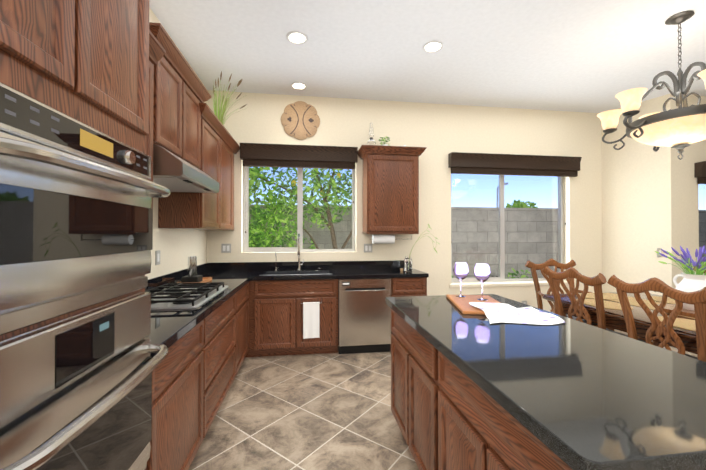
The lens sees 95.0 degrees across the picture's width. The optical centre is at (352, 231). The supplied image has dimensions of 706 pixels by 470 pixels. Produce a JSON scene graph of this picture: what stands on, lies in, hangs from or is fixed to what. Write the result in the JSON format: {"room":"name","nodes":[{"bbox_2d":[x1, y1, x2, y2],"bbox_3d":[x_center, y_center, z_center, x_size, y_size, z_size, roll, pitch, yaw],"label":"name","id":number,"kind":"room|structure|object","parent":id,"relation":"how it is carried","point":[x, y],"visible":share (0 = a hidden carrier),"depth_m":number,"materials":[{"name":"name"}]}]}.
{"room":"kitchen","nodes":[
{"label":"kitchen","id":0,"kind":"room"},
{"bbox_2d":[145,7,206,278],"bbox_3d":[-1.416,-0.219,0.330,0.200,3.200,7.950,0,0,-8],"label":"wall","id":1,"kind":"structure","parent":0,"point":[177,248],"depth_m":3.06,"materials":[{"name":"paint"}]},
{"bbox_2d":[155,250,159,264],"bbox_3d":[-1.648,0.221,2.735,0.008,0.120,0.075,0,0,-8],"label":"switch plate","id":2,"kind":"object","parent":1,"relation":"attached to","point":[157,257],"visible":0.98,"depth_m":2.72,"materials":[{"name":"grey plastic"}]},
{"bbox_2d":[164,176,167,227],"bbox_3d":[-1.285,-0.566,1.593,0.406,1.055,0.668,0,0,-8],"label":"upper cabinet","id":3,"kind":"object","parent":1,"relation":"attached to","point":[165,177],"depth_m":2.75,"materials":[{"name":"brown wood"}]},
{"bbox_2d":[164,29,223,195],"bbox_3d":[-1.346,-0.772,2.358,0.498,0.870,1.015,0,0,-8],"label":"upper cabinet","id":4,"kind":"object","parent":1,"relation":"attached to","point":[193,134],"depth_m":2.43,"materials":[{"name":"brown wood"}]},
{"bbox_2d":[153,144,218,192],"bbox_3d":[-1.346,-0.431,2.358,0.498,0.199,0.825,0,0,-8],"label":"range hood","id":5,"kind":"object","parent":4,"relation":"attached to","point":[171,170],"depth_m":2.13,"materials":[{"name":"grey metal"}]},
{"bbox_2d":[168,127,239,229],"bbox_3d":[-1.540,-0.551,3.405,0.406,1.055,1.426,0,0,-8],"label":"upper cabinet","id":6,"kind":"object","parent":1,"relation":"attached to","point":[186,210],"depth_m":3.03,"materials":[{"name":"brown wood"}]},
{"bbox_2d":[212,71,246,123],"bbox_3d":[-1.424,-1.415,3.659,0.427,0.675,0.455,0,0,-8],"label":"potted plant","id":7,"kind":"object","parent":6,"relation":"on","point":[221,117],"visible":0.79,"depth_m":3.72,"materials":[{"name":"green plant"}]},
{"bbox_2d":[207,90,601,311],"bbox_3d":[0.937,-0.183,4.573,5.640,3.200,0.200,0,0,-8],"label":"wall","id":8,"kind":"structure","parent":0,"point":[440,132],"depth_m":4.50,"materials":[{"name":"paint"}]},
{"bbox_2d":[221,244,230,252],"bbox_3d":[-1.609,0.213,4.106,0.115,0.115,0.008,0,0,-8],"label":"electrical outlet plate","id":9,"kind":"object","parent":8,"relation":"attached to","point":[225,248],"visible":1,"depth_m":4.10,"materials":[{"name":"grey plastic"}]},
{"bbox_2d":[145,260,403,292],"bbox_3d":[-0.319,0.434,2.838,2.668,0.104,2.876,0,0,-8],"label":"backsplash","id":10,"kind":"structure","parent":8,"relation":"attached to","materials":[{"name":"black stone"}]},
{"bbox_2d":[243,166,354,251],"bbox_3d":[-0.712,-0.335,4.398,1.485,1.220,0.060,0,0,-8],"label":"window","id":11,"kind":"structure","parent":8,"relation":"in","point":[300,219],"depth_m":4.37,"materials":[{"name":"clear glass"}]},
{"bbox_2d":[240,143,357,168],"bbox_3d":[-0.684,-0.969,4.193,1.493,0.275,0.113,0,0,-8],"label":"valance","id":12,"kind":"object","parent":8,"relation":"attached to","point":[290,156],"visible":1,"depth_m":4.16,"materials":[{"name":"brown wood"}]},
{"bbox_2d":[281,101,319,139],"bbox_3d":[-0.685,-1.456,4.233,0.510,0.510,0.039,0,0,-8],"label":"wall decoration","id":13,"kind":"object","parent":8,"relation":"attached to","point":[300,120],"depth_m":4.22,"materials":[{"name":"brown"}]},
{"bbox_2d":[364,244,371,251],"bbox_3d":[0.204,0.225,4.360,0.115,0.115,0.008,0,0,-8],"label":"electrical outlet plate","id":14,"kind":"object","parent":8,"relation":"attached to","point":[367,247],"visible":1,"depth_m":4.36,"materials":[{"name":"grey plastic"}]},
{"bbox_2d":[358,145,426,233],"bbox_3d":[0.489,-0.511,4.205,0.826,1.090,0.406,0,0,-8],"label":"upper cabinet","id":15,"kind":"object","parent":8,"relation":"attached to","point":[390,173],"depth_m":4.06,"materials":[{"name":"brown wood"}]},
{"bbox_2d":[367,122,375,144],"bbox_3d":[0.240,-1.237,4.221,0.116,0.360,0.116,0,0,-8],"label":"oil lamp","id":16,"kind":"object","parent":15,"relation":"on","point":[371,141],"visible":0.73,"depth_m":4.20,"materials":[{"name":"white"}]},
{"bbox_2d":[379,136,389,145],"bbox_3d":[0.415,-1.147,4.257,0.169,0.179,0.202,0,0,-8],"label":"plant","id":17,"kind":"object","parent":15,"relation":"on","point":[381,140],"visible":0.65,"depth_m":4.22,"materials":[{"name":"green plant"}]},
{"bbox_2d":[372,234,411,243],"bbox_3d":[0.503,0.095,4.207,0.580,0.122,0.116,0,0,-8],"label":"paper towel holder","id":18,"kind":"object","parent":15,"relation":"attached to","point":[383,239],"visible":1,"depth_m":4.15,"materials":[{"name":"white paper"}]},
{"bbox_2d":[245,169,565,242],"bbox_3d":[0.893,-0.359,4.528,4.636,1.050,0.016,0,0,-8],"label":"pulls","id":19,"kind":"object","parent":8,"relation":"attached to","point":[353,200],"visible":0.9,"depth_m":4.41,"materials":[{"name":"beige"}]},
{"bbox_2d":[451,174,562,282],"bbox_3d":[2.271,-0.101,4.815,1.850,1.680,0.060,0,0,-8],"label":"dining room window","id":20,"kind":"structure","parent":8,"relation":"in","point":[501,246],"depth_m":4.79,"materials":[{"name":"clear glass"}]},
{"bbox_2d":[449,282,567,287],"bbox_3d":[2.294,0.763,4.643,1.910,0.048,0.020,0,0,-8],"label":"window sill","id":21,"kind":"structure","parent":8,"relation":"attached to","point":[496,285],"depth_m":4.60,"materials":[{"name":"paint"}]},
{"bbox_2d":[448,152,581,176],"bbox_3d":[2.330,-0.946,4.616,1.990,0.275,0.113,0,0,-8],"label":"blind valance","id":22,"kind":"object","parent":8,"relation":"attached to","point":[506,164],"visible":1,"depth_m":4.58,"materials":[{"name":"brown wood"}]},
{"bbox_2d":[149,0,705,112],"bbox_3d":[3.115,-1.874,0.980,9.350,0.120,7.950,0,0,-8],"label":"ceiling","id":23,"kind":"structure","parent":0,"point":[591,56],"depth_m":3.17,"materials":[{"name":"paint"}]},
{"bbox_2d":[286,31,307,44],"bbox_3d":[-0.517,-1.791,2.999,0.200,0.010,0.200,0,0,-8],"label":"recessed light","id":24,"kind":"object","parent":23,"relation":"in","point":[296,37],"visible":1,"depth_m":2.99,"materials":[{"name":"white glass"}]},
{"bbox_2d":[291,82,306,89],"bbox_3d":[-0.663,-1.783,3.968,0.200,0.010,0.200,0,0,-8],"label":"recessed light","id":25,"kind":"object","parent":23,"relation":"in","point":[298,85],"visible":0.96,"depth_m":3.96,"materials":[{"name":"white"}]},
{"bbox_2d":[423,41,443,52],"bbox_3d":[0.776,-1.790,3.140,0.200,0.010,0.200,0,0,-8],"label":"recessed light","id":26,"kind":"object","parent":23,"relation":"in","point":[432,46],"visible":1,"depth_m":3.13,"materials":[{"name":"white"}]},
{"bbox_2d":[597,11,705,159],"bbox_3d":[2.744,-1.199,2.715,1.154,1.199,1.024,0,0,-8],"label":"chandelier","id":27,"kind":"object","parent":23,"relation":"hanging from","point":[680,128],"visible":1,"depth_m":2.65,"materials":[{"name":"beige glass"}]},
{"bbox_2d":[188,329,696,469],"bbox_3d":[3.115,1.416,0.952,9.350,0.060,7.950,0,0,-8],"label":"floor","id":28,"kind":"structure","parent":0,"point":[327,411],"depth_m":2.42,"materials":[{"name":"tile"}]},
{"bbox_2d":[0,0,163,469],"bbox_3d":[-1.059,0.055,0.852,0.648,2.660,0.850,0,0,-8],"label":"tall cabinet","id":29,"kind":"object","parent":28,"relation":"on","point":[113,356],"depth_m":0.87,"materials":[{"name":"brown wood"}]},
{"bbox_2d":[0,0,170,469],"bbox_3d":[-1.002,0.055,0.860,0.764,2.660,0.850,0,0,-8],"label":"oven","id":30,"kind":"object","parent":29,"relation":"in","point":[78,360],"depth_m":0.85,"materials":[{"name":"silver metal"}]},
{"bbox_2d":[160,356,207,469],"bbox_3d":[-1.181,0.957,1.619,0.623,0.870,0.682,0,0,-8],"label":"base cabinet","id":31,"kind":"object","parent":28,"relation":"on","point":[184,394],"depth_m":1.67,"materials":[{"name":"brown wood"}]},
{"bbox_2d":[160,268,428,359],"bbox_3d":[-0.319,0.509,2.836,2.668,0.045,2.874,0,0,-8],"label":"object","id":32,"kind":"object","parent":31,"relation":"on","point":[260,315],"depth_m":3.61,"materials":[{"name":"brown wood"}]},
{"bbox_2d":[178,256,211,282],"bbox_3d":[-1.500,0.359,3.080,0.200,0.257,0.370,0,0,-8],"label":"tray","id":33,"kind":"object","parent":32,"relation":"on","point":[191,277],"visible":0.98,"depth_m":2.95,"materials":[{"name":"brown wood"}]},
{"bbox_2d":[164,280,231,307],"bbox_3d":[-1.282,0.457,2.408,0.495,0.051,0.860,0,0,-8],"label":"cooktop","id":34,"kind":"object","parent":32,"relation":"in","point":[176,295],"depth_m":2.40,"materials":[{"name":"silver metal"}]},
{"bbox_2d":[264,272,319,275],"bbox_3d":[-0.675,0.642,3.892,0.854,0.226,0.439,0,0,-8],"label":"sink","id":35,"kind":"object","parent":32,"relation":"in","point":[265,273],"depth_m":4.07,"materials":[{"name":"metal"}]},
{"bbox_2d":[296,234,303,271],"bbox_3d":[-0.663,0.260,4.072,0.087,0.472,0.253,0,0,-8],"label":"faucet","id":36,"kind":"object","parent":32,"relation":"on","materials":[{"name":"silver metal"}]},
{"bbox_2d":[404,224,438,270],"bbox_3d":[0.896,0.197,4.160,0.485,0.600,0.100,0,0,-8],"label":"mason jar","id":37,"kind":"object","parent":32,"relation":"on","point":[407,263],"visible":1,"depth_m":4.10,"materials":[{"name":"clear glass"}]},
{"bbox_2d":[208,356,239,429],"bbox_3d":[-1.291,0.963,2.402,0.623,0.870,0.900,0,0,-8],"label":"base cabinet","id":38,"kind":"object","parent":28,"relation":"on","point":[222,370],"depth_m":2.35,"materials":[{"name":"brown wood"}]},
{"bbox_2d":[240,356,251,365],"bbox_3d":[-1.397,0.970,3.160,0.623,0.870,0.630,0,0,-8],"label":"base cabinet","id":39,"kind":"object","parent":28,"relation":"on","point":[242,358],"depth_m":3.18,"materials":[{"name":"brown wood"}]},
{"bbox_2d":[252,352,335,356],"bbox_3d":[-0.680,0.976,3.902,0.899,0.870,0.655,0,0,-8],"label":"base cabinet","id":40,"kind":"object","parent":28,"relation":"on","point":[277,353],"depth_m":3.70,"materials":[{"name":"brown wood"}]},
{"bbox_2d":[336,348,390,353],"bbox_3d":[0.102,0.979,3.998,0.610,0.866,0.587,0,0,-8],"label":"toe kick","id":41,"kind":"object","parent":28,"relation":"on","point":[358,350],"depth_m":3.76,"materials":[{"name":"brown wood"}]},
{"bbox_2d":[338,278,390,353],"bbox_3d":[0.102,0.979,3.997,0.610,0.866,0.590,0,0,-8],"label":"dishwasher","id":42,"kind":"object","parent":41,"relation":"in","point":[364,316],"depth_m":3.71,"materials":[{"name":"silver metal"}]},
{"bbox_2d":[385,294,705,469],"bbox_3d":[0.786,0.934,1.576,0.870,0.915,1.755,0,0,-8],"label":"kitchen island","id":43,"kind":"object","parent":28,"relation":"on","point":[474,392],"visible":0.88,"depth_m":1.11,"materials":[{"name":"black stone"}]},
{"bbox_2d":[446,294,499,314],"bbox_3d":[0.808,0.470,2.105,0.300,0.020,0.520,0,0,6],"label":"cutting board","id":44,"kind":"object","parent":43,"relation":"on","point":[462,305],"visible":0.63,"depth_m":2.12,"materials":[{"name":"brown wood"}]},
{"bbox_2d":[453,262,468,296],"bbox_3d":[0.766,0.342,2.297,0.108,0.238,0.108,0,0,-8],"label":"wine glass","id":45,"kind":"object","parent":44,"relation":"on","point":[460,270],"visible":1,"depth_m":2.26,"materials":[{"name":"purple"}]},
{"bbox_2d":[474,264,490,300],"bbox_3d":[0.872,0.341,2.186,0.108,0.238,0.108,0,0,-8],"label":"wine glass","id":46,"kind":"object","parent":44,"relation":"on","point":[482,272],"visible":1,"depth_m":2.15,"materials":[{"name":"purple"}]},
{"bbox_2d":[469,302,564,324],"bbox_3d":[0.913,0.459,1.845,0.476,0.034,0.425,0,0,-8],"label":"dish towel","id":47,"kind":"object","parent":43,"relation":"on","point":[500,312],"visible":0.98,"depth_m":1.80,"materials":[{"name":"fabric"}]},
{"bbox_3d":[2.644,1.394,2.578,2.530,0.012,3.400,0,0,-8],"label":"dining rug","id":48,"kind":"object","parent":28,"relation":"on","visible":0},
{"bbox_2d":[525,258,613,330],"bbox_3d":[2.389,0.853,3.569,0.658,1.074,0.606,0,0,-8],"label":"chair","id":49,"kind":"object","parent":48,"relation":"on","point":[534,267],"visible":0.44,"depth_m":3.78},
{"bbox_2d":[543,266,653,344],"bbox_3d":[2.170,0.847,2.849,0.606,1.074,0.658,0,0,-8],"label":"chair","id":50,"kind":"object","parent":48,"relation":"on","point":[598,281],"visible":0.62,"depth_m":2.78,"materials":[{"name":"brown wood"}]},
{"bbox_2d":[542,292,696,353],"bbox_3d":[2.638,1.013,2.514,1.180,0.748,1.810,0,0,-8],"label":"dining table","id":51,"kind":"object","parent":48,"relation":"on","point":[614,319],"visible":0.31,"depth_m":2.55,"materials":[{"name":"brown wood"}]},
{"bbox_2d":[584,293,595,306],"bbox_3d":[2.248,0.638,3.024,0.515,0.009,0.540,0,0,-8],"label":"placemat","id":52,"kind":"object","parent":51,"relation":"on","point":[591,301],"depth_m":2.99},
{"bbox_2d":[603,293,621,309],"bbox_3d":[2.375,0.638,2.967,0.666,0.009,0.643,0,0,-8],"label":"placemat","id":53,"kind":"object","parent":51,"relation":"on","point":[607,296],"depth_m":2.94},
{"bbox_2d":[627,296,640,309],"bbox_3d":[2.469,0.637,2.886,0.512,0.009,0.481,0,0,-8],"label":"placemat","id":54,"kind":"object","parent":51,"relation":"on","point":[632,301],"depth_m":2.91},
{"bbox_2d":[642,297,654,309],"bbox_3d":[2.620,0.637,2.860,0.466,0.009,0.437,0,0,-8],"label":"placemat","id":55,"kind":"object","parent":51,"relation":"on","point":[646,302],"depth_m":2.82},
{"bbox_2d":[652,296,661,303],"bbox_3d":[2.813,0.638,3.000,0.341,0.009,0.285,0,0,-8],"label":"placemat","id":56,"kind":"object","parent":51,"relation":"on","point":[655,298],"depth_m":3.03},
{"bbox_2d":[666,297,675,303],"bbox_3d":[2.905,0.638,2.971,0.289,0.009,0.240,0,0,-8],"label":"placemat","id":57,"kind":"object","parent":51,"relation":"on","point":[671,301],"depth_m":2.94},
{"bbox_2d":[657,304,694,317],"bbox_3d":[2.669,0.619,2.498,0.433,0.030,0.430,0,0,-8],"label":"tray","id":58,"kind":"object","parent":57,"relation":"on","point":[668,308],"visible":0.29,"depth_m":2.50,"materials":[{"name":"brown wood"}]},
{"bbox_2d":[655,245,705,310],"bbox_3d":[2.643,0.356,2.515,0.467,0.495,0.530,0,0,-8],"label":"lavender","id":59,"kind":"object","parent":58,"relation":"on","point":[692,281],"visible":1,"depth_m":2.49,"materials":[{"name":"white ceramic"}]},
{"bbox_2d":[673,315,695,330],"bbox_3d":[2.297,0.631,2.231,0.395,0.009,0.335,0,0,-8],"label":"placemat","id":60,"kind":"object","parent":51,"relation":"on","point":[686,324],"depth_m":2.22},
{"bbox_2d":[607,275,705,361],"bbox_3d":[2.264,0.841,2.175,0.606,1.074,0.658,0,0,-8],"label":"chair","id":61,"kind":"object","parent":48,"relation":"on","point":[696,299],"visible":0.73,"depth_m":2.12,"materials":[{"name":"brown wood"}]},
{"bbox_2d":[652,267,705,345],"bbox_3d":[3.328,0.848,3.012,0.606,1.074,0.658,0,0,-8],"label":"chair","id":62,"kind":"object","parent":48,"relation":"on","point":[655,343],"visible":0.06,"depth_m":3.22,"materials":[{"name":"brown wood"}]},
{"bbox_2d":[601,94,674,294],"bbox_3d":[3.938,-0.183,4.626,0.320,3.200,0.930,0,0,-8],"label":"wall","id":63,"kind":"structure","parent":0,"point":[638,220],"depth_m":4.49,"materials":[{"name":"paint"}]},
{"bbox_2d":[657,248,661,256],"bbox_3d":[4.040,0.279,4.262,0.075,0.120,0.008,0,0,-8],"label":"light switch","id":64,"kind":"object","parent":63,"relation":"attached to","point":[659,250],"visible":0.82,"depth_m":4.26,"materials":[{"name":"grey plastic"}]},
{"bbox_2d":[674,95,705,287],"bbox_3d":[5.727,-0.184,4.509,3.190,3.200,0.200,0,0,-8],"label":"wall","id":65,"kind":"structure","parent":0,"point":[686,206],"depth_m":4.22,"materials":[{"name":"paint"}]},
{"bbox_2d":[694,161,705,183],"bbox_3d":[5.190,-0.758,4.279,1.440,0.275,0.113,0,0,-8],"label":"blinds","id":66,"kind":"object","parent":65,"relation":"attached to","point":[700,171],"visible":1,"depth_m":4.18,"materials":[{"name":"brown wood"}]},
{"bbox_2d":[698,184,705,247],"bbox_3d":[5.160,-0.084,4.484,1.320,1.300,0.060,0,0,-8],"label":"nook window","id":67,"kind":"structure","parent":65,"relation":"in","point":[702,214],"depth_m":4.45,"materials":[{"name":"silver metal"}]},
{"label":"outside","id":68,"kind":"structure","parent":0,"visible":0},
{"bbox_2d":[249,167,705,278],"bbox_3d":[2.679,-0.548,10.356,24.000,4.268,12.223,0,0,-8],"label":"yard","id":69,"kind":"structure","parent":68,"point":[283,238],"depth_m":5.68,"materials":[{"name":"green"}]}
]}

